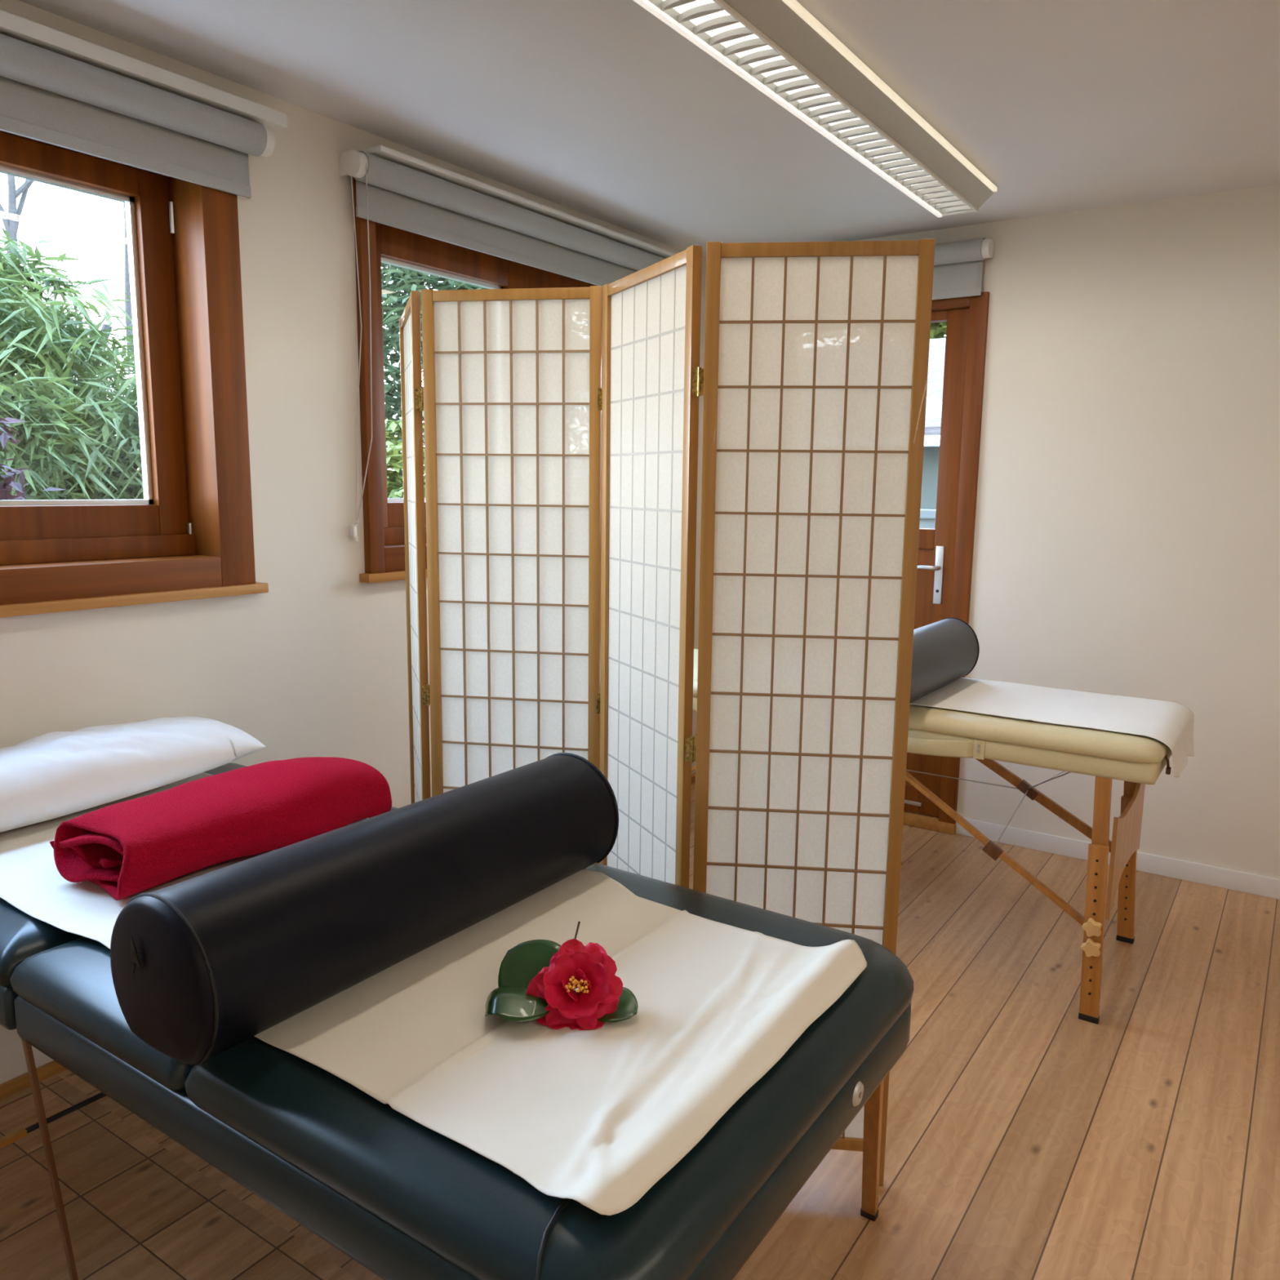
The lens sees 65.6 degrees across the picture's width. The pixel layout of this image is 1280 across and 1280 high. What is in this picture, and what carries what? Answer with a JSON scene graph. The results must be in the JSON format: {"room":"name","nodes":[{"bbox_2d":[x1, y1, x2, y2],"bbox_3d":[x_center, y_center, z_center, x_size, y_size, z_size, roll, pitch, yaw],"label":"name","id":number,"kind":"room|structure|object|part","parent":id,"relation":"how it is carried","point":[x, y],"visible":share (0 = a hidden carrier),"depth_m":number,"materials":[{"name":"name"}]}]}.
{"room":"massage room","nodes":[
{"label":"massage room","id":0,"kind":"room"},
{"bbox_2d":[0,0,706,1084],"bbox_3d":[-1.403,-0.144,2.048,0.220,2.320,6.000,7,11,34],"label":"wall","id":1,"kind":"structure","parent":0,"point":[315,664],"depth_m":2.53,"materials":[{"name":"paint"}]},
{"bbox_2d":[0,130,268,617],"bbox_3d":[-1.555,-0.533,1.700,0.240,1.047,1.893,7,11,34],"label":"window","id":2,"kind":"structure","parent":1,"relation":"in","point":[190,535],"depth_m":2.32,"materials":[{"name":"brown wood"}]},
{"bbox_3d":[-1.557,-1.015,1.627,0.225,0.073,1.664,7,11,34],"label":"rail","id":3,"kind":"part","parent":2,"relation":"part of","materials":[{"name":"brown wood"}]},
{"bbox_3d":[-1.589,-0.548,1.718,0.082,0.879,1.664,7,11,34],"label":"sash","id":4,"kind":"part","parent":2,"relation":"part of","materials":[{"name":"brown wood"}]},
{"bbox_3d":[-1.568,-0.074,1.774,0.225,0.073,1.664,7,11,34],"label":"rail","id":5,"kind":"part","parent":2,"relation":"part of","materials":[{"name":"brown wood"}]},
{"bbox_3d":[-1.483,-0.019,1.726,0.050,0.024,1.893,7,11,34],"label":"sill","id":6,"kind":"part","parent":2,"relation":"part of","materials":[{"name":"brown wood"}]},
{"bbox_2d":[0,9,287,198],"bbox_3d":[-1.440,-1.026,1.552,0.098,0.199,2.040,7,11,34],"label":"roller blind","id":7,"kind":"object","parent":2,"relation":"attached to","point":[58,88],"visible":1,"depth_m":2.06,"materials":[{"name":"grey fabric"}]},
{"bbox_3d":[-1.445,-1.110,1.543,0.085,0.030,2.040,7,11,34],"label":"mounting rail","id":8,"kind":"part","parent":7,"relation":"part of","materials":[{"name":"white plastic"}]},
{"bbox_3d":[-1.562,-0.544,1.700,0.225,1.025,1.848,7,11,34],"label":"frame","id":9,"kind":"part","parent":2,"relation":"part of","materials":[{"name":"brown wood"}]},
{"bbox_2d":[0,775,695,1100],"bbox_3d":[-1.325,0.951,2.143,0.014,0.030,5.580,7,11,34],"label":"baseboard","id":10,"kind":"structure","parent":1,"relation":"attached to","point":[20,1082],"depth_m":2.14,"materials":[{"name":"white wood"}]},
{"bbox_2d":[352,177,596,582],"bbox_3d":[-0.418,-0.791,3.345,0.240,1.077,1.503,7,11,34],"label":"window","id":11,"kind":"structure","parent":1,"relation":"in","point":[383,516],"depth_m":2.83,"materials":[{"name":"brown wood"}]},
{"bbox_3d":[-0.425,-0.803,3.346,0.225,1.055,1.458,7,11,34],"label":"frame","id":12,"kind":"part","parent":11,"relation":"part of","materials":[{"name":"brown wood"}]},
{"bbox_3d":[-0.345,-0.262,3.374,0.050,0.024,1.503,7,11,34],"label":"sill","id":13,"kind":"part","parent":11,"relation":"part of","materials":[{"name":"brown wood"}]},
{"bbox_3d":[-0.431,-0.318,3.422,0.225,0.073,1.354,7,11,34],"label":"rail","id":14,"kind":"part","parent":11,"relation":"part of","materials":[{"name":"brown wood"}]},
{"bbox_3d":[-0.602,-0.767,3.101,0.082,0.909,0.746,7,11,34],"label":"sash","id":15,"kind":"part","parent":11,"relation":"part of","materials":[{"name":"brown wood"}]},
{"bbox_2d":[338,145,675,542],"bbox_3d":[-0.311,-0.863,3.258,0.100,1.024,1.562,7,11,34],"label":"roller blind","id":16,"kind":"object","parent":11,"relation":"attached to","point":[394,188],"visible":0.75,"depth_m":2.92,"materials":[{"name":"grey fabric"}]},
{"bbox_3d":[-0.736,-0.769,2.637,0.081,0.920,0.019,7,11,34],"label":"pull cord","id":17,"kind":"part","parent":16,"relation":"part of","materials":[{"name":"grey plastic"}]},
{"bbox_3d":[-0.293,-1.364,3.197,0.100,0.014,1.478,7,11,34],"label":"mounting rail","id":18,"kind":"part","parent":16,"relation":"part of","materials":[{"name":"white plastic"}]},
{"bbox_3d":[-0.220,-0.848,3.654,0.082,0.909,0.608,7,11,34],"label":"sash","id":19,"kind":"part","parent":11,"relation":"part of","materials":[{"name":"brown wood"}]},
{"bbox_2d":[0,782,1279,1279],"bbox_3d":[0.589,1.193,0.993,4.500,0.050,5.800,7,11,34],"label":"floor","id":20,"kind":"structure","parent":0,"point":[1027,1138],"depth_m":2.01,"materials":[{"name":"brown wood"}]},
{"bbox_2d":[0,762,913,1279],"bbox_3d":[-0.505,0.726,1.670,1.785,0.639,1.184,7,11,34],"label":"massage table","id":21,"kind":"object","parent":20,"relation":"on","point":[400,1197],"visible":0.52,"depth_m":1.09,"materials":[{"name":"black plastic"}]},
{"bbox_3d":[-0.963,0.459,1.950,0.661,0.070,0.802,7,11,34],"label":"frame","id":22,"kind":"part","parent":21,"relation":"part of","materials":[{"name":"black leather"}]},
{"bbox_3d":[-0.878,0.811,1.490,0.014,0.493,0.056,5,10,24],"label":"leg","id":23,"kind":"part","parent":21,"relation":"part of","materials":[{"name":"brown wood"}]},
{"bbox_2d":[9,936,195,1092],"bbox_3d":[-0.501,0.447,1.630,0.432,0.070,0.810,7,11,34],"label":"cushion","id":24,"kind":"object","parent":21,"relation":"on","point":[67,986],"depth_m":1.33,"materials":[{"name":"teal leather"}]},
{"bbox_2d":[0,762,397,986],"bbox_3d":[-0.961,0.394,1.939,0.669,0.070,0.810,7,11,34],"label":"cushion","id":25,"kind":"object","parent":21,"relation":"on","point":[23,935],"depth_m":1.49,"materials":[{"name":"leather"}]},
{"bbox_2d":[0,772,866,1215],"bbox_3d":[-0.511,0.397,1.614,1.662,0.028,0.692,7,11,34],"label":"sheet","id":26,"kind":"object","parent":21,"relation":"on","point":[594,1118],"visible":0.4,"depth_m":1.21,"materials":[{"name":"white fabric"}]},
{"bbox_2d":[0,715,266,832],"bbox_3d":[-1.193,0.271,1.937,0.260,0.146,0.915,7,11,34],"label":"pillow","id":27,"kind":"object","parent":26,"relation":"on","point":[51,775],"visible":1,"depth_m":1.97,"materials":[{"name":"white fabric"}]},
{"bbox_2d":[49,756,391,900],"bbox_3d":[-0.743,0.306,1.786,0.322,0.139,0.520,7,11,34],"label":"towel","id":28,"kind":"object","parent":26,"relation":"on","point":[130,847],"visible":1,"depth_m":1.67,"materials":[{"name":"red fabric"}]},
{"bbox_2d":[110,752,618,1066],"bbox_3d":[-0.334,0.338,1.437,0.205,0.191,0.798,7,11,34],"label":"bolster","id":29,"kind":"object","parent":26,"relation":"on","point":[202,966],"visible":1,"depth_m":1.25,"materials":[{"name":"black leather"}]},
{"bbox_3d":[-0.568,0.356,1.117,0.016,0.043,0.006,7,11,34],"label":"zip pull","id":30,"kind":"part","parent":29,"relation":"part of","materials":[{"name":"black"}]},
{"bbox_2d":[484,921,638,1030],"bbox_3d":[-0.099,0.423,1.254,0.190,0.091,0.125,0,9,-4],"label":"camellia","id":31,"kind":"object","parent":26,"relation":"on","point":[538,980],"visible":1,"depth_m":1.23,"materials":[{"name":"red plant"}]},
{"bbox_3d":[-0.086,0.401,1.287,0.005,0.056,0.052,2,9,11],"label":"stem","id":32,"kind":"part","parent":31,"relation":"part of","materials":[{"name":"brown"}]},
{"bbox_3d":[-0.234,0.544,1.460,1.068,0.070,0.802,7,11,34],"label":"frame","id":33,"kind":"part","parent":21,"relation":"part of","materials":[{"name":"black leather"}]},
{"bbox_2d":[184,862,913,1279],"bbox_3d":[-0.055,0.500,1.329,0.643,0.070,0.810,7,11,34],"label":"cushion","id":34,"kind":"object","parent":21,"relation":"on","point":[457,1211],"depth_m":1.03,"materials":[{"name":"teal leather"}]},
{"bbox_3d":[0.383,0.800,1.635,0.028,0.509,0.271,3,9,16],"label":"leg","id":35,"kind":"part","parent":21,"relation":"part of","materials":[{"name":"brown wood"}]},
{"bbox_2d":[399,239,935,1186],"bbox_3d":[-0.139,0.127,2.093,1.393,1.700,0.243,8,11,39],"label":"folding screen","id":36,"kind":"object","parent":20,"relation":"on","point":[562,424],"visible":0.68,"depth_m":1.80,"materials":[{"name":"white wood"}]},
{"bbox_3d":[-0.543,0.071,2.421,0.018,1.700,0.406,-2,9,-17],"label":"panel frame","id":37,"kind":"part","parent":36,"relation":"part of","materials":[{"name":"brown wood"}]},
{"bbox_3d":[-0.278,0.110,2.193,0.386,1.700,0.018,2,9,9],"label":"panel frame","id":38,"kind":"part","parent":36,"relation":"part of","materials":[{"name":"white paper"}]},
{"bbox_3d":[0.004,0.147,1.980,0.018,1.700,0.391,-3,10,-25],"label":"panel frame","id":39,"kind":"part","parent":36,"relation":"part of","materials":[{"name":"white paper"}]},
{"bbox_3d":[0.285,0.183,1.768,0.370,1.700,0.018,2,9,6],"label":"panel frame","id":40,"kind":"part","parent":36,"relation":"part of","materials":[{"name":"white paper"}]},
{"bbox_2d":[691,648,1171,1024],"bbox_3d":[0.643,0.483,3.111,1.802,0.702,0.658,7,11,34],"label":"massage table","id":41,"kind":"object","parent":20,"relation":"on","point":[1139,761],"visible":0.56,"depth_m":2.54,"materials":[{"name":"beige leather"}]},
{"bbox_3d":[0.295,0.162,3.347,0.884,0.056,0.567,7,11,34],"label":"frame","id":42,"kind":"part","parent":41,"relation":"part of","materials":[{"name":"beige"}]},
{"bbox_2d":[693,648,697,697],"bbox_3d":[0.293,0.113,3.341,0.897,0.050,0.586,7,11,34],"label":"cushion","id":43,"kind":"object","parent":41,"relation":"on","point":[695,651],"depth_m":3.21,"materials":[{"name":"beige plastic"}]},
{"bbox_2d":[908,704,1169,763],"bbox_3d":[1.034,0.200,2.843,0.891,0.050,0.586,7,11,34],"label":"cushion","id":44,"kind":"object","parent":41,"relation":"on","point":[1086,744],"depth_m":2.53,"materials":[{"name":"beige leather"}]},
{"bbox_3d":[1.031,0.248,2.852,0.878,0.056,0.567,7,11,34],"label":"frame","id":45,"kind":"part","parent":41,"relation":"part of","materials":[{"name":"beige leather"}]},
{"bbox_2d":[909,677,1194,777],"bbox_3d":[0.896,0.213,2.970,1.321,0.134,0.496,7,11,34],"label":"sheet","id":46,"kind":"object","parent":41,"relation":"on","point":[1171,723],"visible":0.59,"depth_m":2.74,"materials":[{"name":"white fabric"}]},
{"bbox_2d":[909,617,979,703],"bbox_3d":[0.809,0.060,2.896,0.175,0.186,0.682,7,11,34],"label":"bolster","id":47,"kind":"object","parent":46,"relation":"on","point":[945,651],"visible":0.45,"depth_m":2.87,"materials":[{"name":"grey leather"}]},
{"bbox_3d":[1.107,0.757,2.442,0.044,0.045,0.022,7,11,34],"label":"knob","id":48,"kind":"part","parent":41,"relation":"part of","materials":[{"name":"brown wood"}]},
{"bbox_3d":[1.109,0.707,2.439,0.044,0.045,0.022,7,11,34],"label":"knob","id":49,"kind":"part","parent":41,"relation":"part of","materials":[{"name":"brown wood"}]},
{"bbox_3d":[1.139,0.527,2.464,0.052,0.381,0.059,7,11,34],"label":"leg","id":50,"kind":"part","parent":41,"relation":"part of","materials":[{"name":"brown wood"}]},
{"bbox_3d":[1.313,0.495,2.671,0.010,0.370,0.470,7,11,34],"label":"panel","id":51,"kind":"part","parent":41,"relation":"part of","materials":[{"name":"brown wood"}]},
{"bbox_3d":[1.408,0.470,2.853,0.053,0.380,0.036,7,11,34],"label":"leg","id":52,"kind":"part","parent":41,"relation":"part of","materials":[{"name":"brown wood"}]},
{"bbox_2d":[17,0,1279,259],"bbox_3d":[0.560,-1.042,0.561,4.900,0.060,6.000,7,11,34],"label":"ceiling","id":53,"kind":"structure","parent":0,"point":[603,110],"depth_m":2.35,"materials":[{"name":"paint"}]},
{"bbox_2d":[632,0,997,217],"bbox_3d":[0.339,-1.215,2.098,0.181,0.075,2.404,7,11,34],"label":"ceiling lamp","id":54,"kind":"object","parent":53,"relation":"attached to","point":[779,47],"visible":1,"depth_m":2.19,"materials":[{"name":"white metal"}]},
{"bbox_2d":[850,183,1279,879],"bbox_3d":[2.264,-0.256,3.051,4.700,2.320,0.200,7,11,34],"label":"wall","id":55,"kind":"structure","parent":0,"point":[1126,537],"depth_m":3.30,"materials":[{"name":"paint"}]},
{"bbox_2d":[902,291,989,835],"bbox_3d":[0.883,-0.292,3.935,0.890,1.985,0.204,7,11,34],"label":"door","id":56,"kind":"structure","parent":55,"relation":"in","point":[945,551],"depth_m":3.65,"materials":[{"name":"brown wood"}]},
{"bbox_3d":[0.868,0.085,3.982,0.587,0.925,0.024,7,11,34],"label":"panel","id":57,"kind":"part","parent":56,"relation":"part of","materials":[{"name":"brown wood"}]},
{"bbox_3d":[1.060,-0.273,3.727,0.124,0.017,0.059,7,11,34],"label":"handle","id":58,"kind":"part","parent":56,"relation":"part of","materials":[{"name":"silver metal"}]},
{"bbox_3d":[1.119,-0.243,3.723,0.030,0.216,0.006,7,11,34],"label":"handle plate","id":59,"kind":"part","parent":56,"relation":"part of","materials":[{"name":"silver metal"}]},
{"bbox_3d":[0.902,-1.252,3.801,0.761,0.045,0.170,7,11,34],"label":"rail","id":60,"kind":"part","parent":56,"relation":"part of","materials":[{"name":"brown wood"}]},
{"bbox_3d":[0.890,-0.294,3.950,0.885,1.985,0.170,7,11,34],"label":"frame","id":61,"kind":"part","parent":56,"relation":"part of","materials":[{"name":"brown wood"}]},
{"bbox_2d":[932,237,993,300],"bbox_3d":[0.802,-1.343,3.717,0.999,0.185,0.098,7,11,34],"label":"roller blind","id":62,"kind":"object","parent":55,"relation":"attached to","point":[958,264],"visible":0.16,"depth_m":3.49,"materials":[{"name":"grey fabric"}]},
{"bbox_2d":[955,817,1279,899],"bbox_3d":[2.587,0.867,2.864,3.343,0.066,0.012,7,11,34],"label":"baseboard","id":63,"kind":"structure","parent":55,"relation":"attached to","point":[1259,885],"depth_m":3.41,"materials":[{"name":"white"}]},
{"label":"outside","id":64,"kind":"structure","parent":0,"visible":0},
{"bbox_3d":[-1.985,0.001,10.549,65.000,0.100,65.000,7,11,34],"label":"ground","id":65,"kind":"structure","parent":64,"visible":0},
{"bbox_2d":[0,411,65,500],"bbox_3d":[-2.236,0.161,2.965,0.741,1.918,1.011,7,11,34],"label":"maple","id":66,"kind":"object","parent":65,"relation":"on","point":[8,483],"visible":0.26,"depth_m":3.07,"materials":[{"name":"purple plant"}]},
{"bbox_2d":[0,174,134,366],"bbox_3d":[-3.391,-1.850,6.403,1.099,4.815,2.205,7,11,34],"label":"bare tree","id":67,"kind":"object","parent":65,"relation":"on","point":[11,224],"visible":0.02,"depth_m":5.95,"materials":[{"name":"grey plant"}]},
{"bbox_2d":[0,226,143,499],"bbox_3d":[-2.954,-0.478,4.546,2.046,2.695,3.084,7,11,34],"label":"bamboo","id":68,"kind":"object","parent":65,"relation":"on","point":[68,429],"visible":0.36,"depth_m":4.21,"materials":[{"name":"green plant"}]},
{"bbox_2d":[385,418,425,497],"bbox_3d":[-1.462,-0.434,6.562,1.425,2.015,1.929,7,11,34],"label":"shrub","id":69,"kind":"object","parent":65,"relation":"on","point":[394,477],"visible":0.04,"depth_m":6.19,"materials":[{"name":"green plant"}]},
{"bbox_2d":[381,262,488,484],"bbox_3d":[-1.434,-2.275,8.579,2.427,5.030,3.072,7,11,34],"label":"foliage","id":70,"kind":"object","parent":65,"relation":"on","point":[406,280],"visible":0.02,"depth_m":7.66,"materials":[{"name":"green plant"}]},
{"bbox_2d":[919,509,936,528],"bbox_3d":[1.055,-0.257,7.373,5.500,1.460,0.160,7,11,34],"label":"wall","id":71,"kind":"structure","parent":65,"relation":"on","point":[927,517],"depth_m":6.62,"materials":[{"name":"grey paint"}]},
{"bbox_2d":[920,337,946,509],"bbox_3d":[3.375,-1.731,11.196,5.400,3.250,4.280,7,11,34],"label":"house","id":72,"kind":"structure","parent":65,"relation":"on","point":[937,346],"depth_m":9.60,"materials":[{"name":"grey"}]},
{"bbox_2d":[929,321,946,338],"bbox_3d":[4.713,-4.383,16.307,4.878,6.964,4.246,7,11,34],"label":"tree","id":73,"kind":"object","parent":65,"relation":"on","point":[938,330],"visible":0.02,"depth_m":15.55,"materials":[{"name":"green plant"}]}
]}

